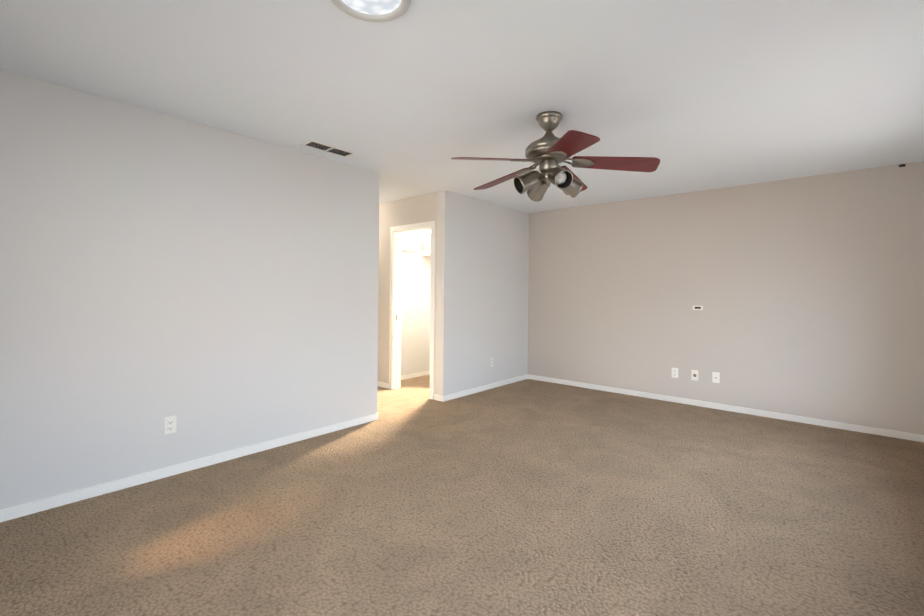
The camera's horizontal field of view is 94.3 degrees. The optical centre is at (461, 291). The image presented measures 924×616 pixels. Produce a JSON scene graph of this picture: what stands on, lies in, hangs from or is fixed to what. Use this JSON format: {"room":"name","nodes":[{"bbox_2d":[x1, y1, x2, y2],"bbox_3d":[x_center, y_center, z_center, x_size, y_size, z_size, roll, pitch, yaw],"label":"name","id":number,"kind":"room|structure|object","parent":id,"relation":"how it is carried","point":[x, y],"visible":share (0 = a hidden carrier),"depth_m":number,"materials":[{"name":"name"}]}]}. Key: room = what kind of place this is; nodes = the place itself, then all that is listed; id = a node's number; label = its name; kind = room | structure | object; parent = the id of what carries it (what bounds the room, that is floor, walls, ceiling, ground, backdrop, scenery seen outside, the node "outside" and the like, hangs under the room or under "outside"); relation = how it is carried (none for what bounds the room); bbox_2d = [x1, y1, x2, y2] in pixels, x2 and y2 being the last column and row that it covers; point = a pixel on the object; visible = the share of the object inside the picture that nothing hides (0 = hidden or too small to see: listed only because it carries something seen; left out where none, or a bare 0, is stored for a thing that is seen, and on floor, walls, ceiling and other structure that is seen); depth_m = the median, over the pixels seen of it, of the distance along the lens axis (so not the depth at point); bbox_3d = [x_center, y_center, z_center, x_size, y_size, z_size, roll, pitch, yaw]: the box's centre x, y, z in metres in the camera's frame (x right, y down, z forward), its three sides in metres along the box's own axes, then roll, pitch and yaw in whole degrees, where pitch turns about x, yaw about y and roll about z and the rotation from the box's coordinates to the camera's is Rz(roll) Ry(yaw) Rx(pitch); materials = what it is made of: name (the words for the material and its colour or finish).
{"room":"empty living room","nodes":[
{"label":"empty living room","id":0,"kind":"room"},
{"bbox_2d":[0,69,528,509],"bbox_3d":[-1.028,0.041,4.101,0.120,2.440,6.254,0,0,41],"label":"wall","id":1,"kind":"structure","parent":0,"point":[213,290],"depth_m":2.98,"materials":[{"name":"paint"}]},
{"bbox_2d":[164,416,175,434],"bbox_3d":[-1.978,0.907,2.907,0.009,0.116,0.072,0,0,41],"label":"electrical outlet","id":2,"kind":"object","parent":1,"relation":"attached to","point":[169,425],"visible":1,"depth_m":2.90,"materials":[{"name":"white plastic"}]},
{"bbox_2d":[0,412,377,521],"bbox_3d":[-1.879,1.220,3.022,0.012,0.062,3.228,0,0,41],"label":"baseboard","id":3,"kind":"structure","parent":1,"relation":"attached to","point":[54,501],"depth_m":2.87,"materials":[{"name":"white wood"}]},
{"bbox_2d":[440,374,527,401],"bbox_3d":[0.370,1.247,5.632,0.012,0.062,1.820,0,0,41],"label":"baseboard","id":4,"kind":"structure","parent":1,"relation":"attached to","point":[478,389],"depth_m":5.48,"materials":[{"name":"white wood"}]},
{"bbox_2d":[378,192,436,393],"bbox_3d":[-1.237,0.044,5.924,2.576,2.440,0.120,0,0,41],"label":"wall","id":5,"kind":"structure","parent":0,"point":[415,209],"depth_m":5.61,"materials":[{"name":"paint"}]},
{"bbox_2d":[378,381,388,388],"bbox_3d":[-1.563,1.230,6.105,1.618,0.062,0.012,0,0,41],"label":"baseboard","id":6,"kind":"structure","parent":5,"relation":"attached to","point":[380,384],"depth_m":5.64,"materials":[{"name":"white wood"}]},
{"bbox_2d":[389,221,435,398],"bbox_3d":[-0.587,0.217,5.359,0.806,2.103,0.156,0,0,41],"label":"door frame","id":7,"kind":"structure","parent":5,"relation":"attached to","point":[396,232],"depth_m":5.54,"materials":[{"name":"white wood"}]},
{"bbox_2d":[401,230,430,374],"bbox_3d":[-0.587,0.051,6.567,0.120,2.440,1.702,0,0,41],"label":"wall","id":8,"kind":"structure","parent":0,"point":[415,326],"depth_m":6.36,"materials":[{"name":"paint"}]},
{"bbox_2d":[401,370,429,379],"bbox_3d":[-0.548,1.241,6.521,0.012,0.062,1.702,0,0,41],"label":"baseboard","id":9,"kind":"structure","parent":8,"relation":"attached to","point":[423,373],"depth_m":6.35,"materials":[{"name":"white wood"}]},
{"bbox_2d":[402,249,430,274],"bbox_3d":[-0.416,-0.397,6.424,0.321,0.340,1.687,0,0,41],"label":"wire shelf","id":10,"kind":"object","parent":8,"relation":"attached to","point":[406,251],"visible":0.23,"depth_m":6.05,"materials":[{"name":"grey metal"}]},
{"bbox_2d":[423,233,430,251],"bbox_3d":[-0.358,-0.714,6.505,0.240,0.285,0.420,0,0,41],"label":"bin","id":11,"kind":"object","parent":10,"relation":"on","point":[426,242],"visible":0.17,"depth_m":6.36,"materials":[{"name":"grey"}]},
{"bbox_2d":[0,374,923,615],"bbox_3d":[-0.449,1.315,3.588,6.834,0.100,6.254,0,0,41],"label":"floor","id":12,"kind":"structure","parent":0,"point":[528,497],"depth_m":2.34,"materials":[{"name":"carpet"}]},
{"bbox_2d":[0,0,923,212],"bbox_3d":[-0.425,-1.234,3.594,6.834,0.120,6.254,0,0,41],"label":"ceiling","id":13,"kind":"structure","parent":0,"point":[691,95],"depth_m":2.37,"materials":[{"name":"paint"}]},
{"bbox_2d":[300,140,356,157],"bbox_3d":[-1.099,-1.177,3.551,0.170,0.008,0.420,0,0,41],"label":"ceiling vent","id":14,"kind":"object","parent":13,"relation":"in","point":[323,147],"visible":1,"depth_m":3.54,"materials":[{"name":"white metal"}]},
{"bbox_2d":[331,0,410,21],"bbox_3d":[-0.365,-1.167,1.692,0.330,0.024,0.330,0,0,41],"label":"ceiling light","id":15,"kind":"object","parent":13,"relation":"attached to","point":[377,10],"visible":1,"depth_m":1.76,"materials":[{"name":"grey glass"}]},
{"bbox_2d":[451,111,659,201],"bbox_3d":[0.575,-0.901,2.886,1.300,0.532,1.304,0,0,41],"label":"fan","id":16,"kind":"object","parent":13,"relation":"hanging from","point":[549,151],"visible":1,"depth_m":2.77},
{"bbox_2d":[528,161,923,434],"bbox_3d":[1.565,0.069,5.914,6.834,2.440,0.120,0,0,41],"label":"wall","id":17,"kind":"structure","parent":0,"point":[807,293],"depth_m":4.54,"materials":[{"name":"paint"}]},
{"bbox_2d":[672,368,677,377],"bbox_3d":[2.492,0.953,5.020,0.072,0.116,0.009,0,0,41],"label":"electrical outlet","id":18,"kind":"object","parent":17,"relation":"attached to","point":[674,372],"visible":1,"depth_m":5.01,"materials":[{"name":"white plastic"}]},
{"bbox_2d":[691,370,697,380],"bbox_3d":[2.649,0.956,4.879,0.072,0.116,0.019,0,0,41],"label":"socket","id":19,"kind":"object","parent":17,"relation":"attached to","point":[694,374],"visible":1,"depth_m":4.88,"materials":[{"name":"white plastic"}]},
{"bbox_2d":[693,306,702,309],"bbox_3d":[2.677,0.186,4.870,0.105,0.050,0.009,0,0,41],"label":"switch plate","id":20,"kind":"object","parent":17,"relation":"attached to","point":[697,307],"visible":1,"depth_m":4.87,"materials":[{"name":"white plastic"}]},
{"bbox_2d":[712,372,719,382],"bbox_3d":[2.811,0.953,4.747,0.072,0.116,0.009,0,0,41],"label":"socket","id":21,"kind":"object","parent":17,"relation":"attached to","point":[715,377],"visible":1,"depth_m":4.74,"materials":[{"name":"white plastic"}]},
{"bbox_2d":[528,374,919,441],"bbox_3d":[2.478,1.264,5.028,3.994,0.062,0.012,0,0,41],"label":"baseboard","id":22,"kind":"structure","parent":17,"relation":"attached to","point":[827,423],"depth_m":4.54,"materials":[{"name":"white wood"}]}
]}

